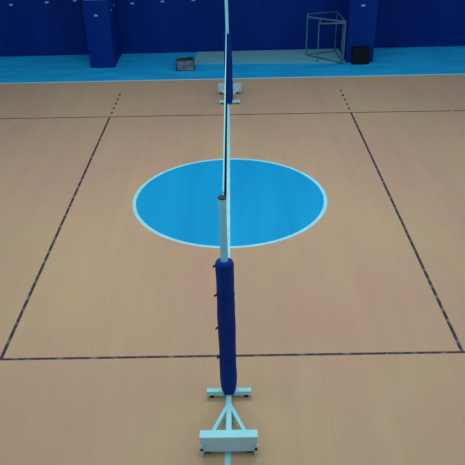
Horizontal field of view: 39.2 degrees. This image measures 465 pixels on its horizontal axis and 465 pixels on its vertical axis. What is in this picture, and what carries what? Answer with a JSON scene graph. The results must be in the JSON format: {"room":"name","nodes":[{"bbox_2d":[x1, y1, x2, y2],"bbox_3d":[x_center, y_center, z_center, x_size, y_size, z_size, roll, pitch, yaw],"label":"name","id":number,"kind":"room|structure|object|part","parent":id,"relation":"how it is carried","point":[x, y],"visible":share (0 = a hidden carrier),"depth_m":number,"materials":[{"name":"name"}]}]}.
{"room":"arena","nodes":[
{"label":"arena","id":0,"kind":"room"},
{"bbox_2d":[0,46,464,464],"bbox_3d":[-0.030,0.057,11.240,28.000,0.100,24.307,-1,30,0],"label":"floor","id":1,"kind":"structure","parent":0,"point":[354,281],"depth_m":10.16,"materials":[{"name":"beige wood"}]},
{"bbox_2d":[0,117,110,358],"bbox_3d":[-3.036,-0.615,12.393,0.047,0.002,9.000,-1,30,0],"label":"attack line","id":2,"kind":"structure","parent":1,"relation":"on","point":[101,135],"depth_m":10.66,"materials":[{"name":"black paint"}]},
{"bbox_2d":[82,0,121,67],"bbox_3d":[-4.049,-9.366,18.500,0.746,9.000,1.767,-1,30,0],"label":"pillar","id":3,"kind":"structure","parent":1,"relation":"on","point":[100,16],"depth_m":19.60,"materials":[{"name":"blue fabric"}]},
{"bbox_2d":[175,57,194,70],"bbox_3d":[-1.419,-5.066,19.585,0.562,0.389,0.248,-2,30,-1],"label":"crate","id":4,"kind":"object","parent":1,"relation":"on","point":[187,63],"visible":1,"depth_m":19.50,"materials":[{"name":"grey plastic"}]},
{"bbox_2d":[0,74,454,83],"bbox_3d":[-0.067,-4.436,18.844,28.001,0.002,0.070,-1,30,0],"label":"edge line","id":5,"kind":"structure","parent":1,"relation":"on","point":[416,74],"depth_m":18.84,"materials":[{"name":"white paint"}]},
{"bbox_2d":[225,103,230,464],"bbox_3d":[-0.073,0.090,11.082,0.070,0.004,16.000,-1,30,0],"label":"center line","id":6,"kind":"structure","parent":1,"relation":"on","point":[227,453],"depth_m":12.40,"materials":[{"name":"white paint"}]},
{"bbox_2d":[200,195,257,455],"bbox_3d":[-0.062,1.009,6.844,0.620,2.685,1.023,-1,30,0],"label":"post","id":7,"kind":"object","parent":1,"relation":"on","point":[214,440],"visible":1,"depth_m":7.06,"materials":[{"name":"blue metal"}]},
{"bbox_3d":[-0.042,2.163,7.009,0.620,0.015,0.105,-1,30,0],"label":"box lid","id":8,"kind":"part","parent":7,"relation":"part of","materials":[{"name":"white paint"}]},
{"bbox_2d":[218,0,240,103],"bbox_3d":[-0.101,-4.744,16.596,0.620,2.800,1.022,-1,30,0],"label":"post","id":9,"kind":"object","parent":1,"relation":"on","point":[232,88],"visible":0.82,"depth_m":16.54,"materials":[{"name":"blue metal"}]},
{"bbox_2d":[223,8,227,195],"bbox_3d":[-0.112,-2.328,11.451,0.016,1.060,10.419,-1,30,0],"label":"net","id":10,"kind":"object","parent":9,"relation":"attached to","point":[226,50],"visible":0.86,"depth_m":9.99,"materials":[{"name":"fabric"}]},
{"bbox_2d":[132,158,326,247],"bbox_3d":[-0.051,-0.660,12.369,3.560,0.002,3.560,-1,30,0],"label":"circle","id":11,"kind":"object","parent":1,"relation":"on","point":[269,201],"visible":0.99,"depth_m":12.20,"materials":[{"name":"blue paint"}]},
{"bbox_2d":[0,351,464,360],"bbox_3d":[-0.018,1.601,8.491,18.000,0.002,0.041,-1,30,0],"label":"line","id":12,"kind":"object","parent":1,"relation":"on","point":[430,352],"depth_m":8.49,"materials":[{"name":"black paint"}]},
{"bbox_2d":[0,110,464,118],"bbox_3d":[-0.054,-2.932,16.265,18.000,0.002,0.041,-1,30,0],"label":"line","id":13,"kind":"object","parent":1,"relation":"on","point":[449,110],"visible":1,"depth_m":16.26,"materials":[{"name":"black paint"}]},
{"bbox_2d":[194,49,344,63],"bbox_3d":[1.144,-5.577,20.740,4.680,0.022,1.586,-1,30,0],"label":"floor mat","id":14,"kind":"object","parent":1,"relation":"on","point":[257,56],"visible":0.86,"depth_m":20.68,"materials":[{"name":"plastic"}]},
{"bbox_2d":[305,11,345,64],"bbox_3d":[2.832,-6.025,20.168,1.062,1.313,1.438,-1,30,0],"label":"metal frame","id":15,"kind":"object","parent":14,"relation":"on","point":[308,16],"visible":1,"depth_m":19.95,"materials":[{"name":"grey metal"}]},
{"bbox_3d":[2.845,-5.402,20.303,1.428,0.042,0.044,25,39,37],"label":"rail","id":16,"kind":"part","parent":15,"relation":"part of","materials":[{"name":"grey metal"}]},
{"bbox_3d":[2.839,-6.418,19.694,1.390,0.099,0.052,25,39,37],"label":"rail","id":17,"kind":"part","parent":15,"relation":"part of","materials":[{"name":"grey metal"}]},
{"bbox_3d":[2.962,-6.206,19.395,0.791,0.102,0.044,8,32,16],"label":"rail","id":18,"kind":"part","parent":15,"relation":"part of","materials":[{"name":"grey metal"}]},
{"bbox_2d":[339,0,377,61],"bbox_3d":[3.816,-9.562,18.570,0.820,9.000,1.802,-1,30,0],"label":"pillar","id":19,"kind":"structure","parent":1,"relation":"on","point":[360,16],"depth_m":19.58,"materials":[{"name":"blue fabric"}]},
{"bbox_2d":[351,46,369,64],"bbox_3d":[3.878,-5.372,19.821,0.524,0.500,0.241,-2,30,-1],"label":"box","id":20,"kind":"object","parent":1,"relation":"on","point":[360,55],"visible":1,"depth_m":19.73,"materials":[{"name":"plastic"}]},
{"bbox_3d":[3.874,-5.569,19.706,0.524,0.044,0.240,-2,30,-1],"label":"lid","id":21,"kind":"part","parent":20,"relation":"part of","materials":[{"name":"black plastic"}]},
{"bbox_3d":[3.881,-5.296,19.730,0.400,0.400,0.007,-2,30,-1],"label":"frame","id":22,"kind":"part","parent":20,"relation":"part of","materials":[{"name":"black plastic"}]},
{"bbox_2d":[350,112,463,351],"bbox_3d":[2.963,-0.716,12.363,0.047,0.002,9.000,-1,30,0],"label":"attack line","id":23,"kind":"structure","parent":1,"relation":"on","point":[356,124],"depth_m":10.63,"materials":[{"name":"black paint"}]},
{"bbox_2d":[0,0,464,55],"bbox_3d":[-0.156,-9.905,19.293,28.011,9.000,0.403,-2,30,-1],"label":"wall","id":24,"kind":"structure","parent":0,"point":[27,27],"depth_m":20.98,"materials":[{"name":"blue fabric"}]}
]}

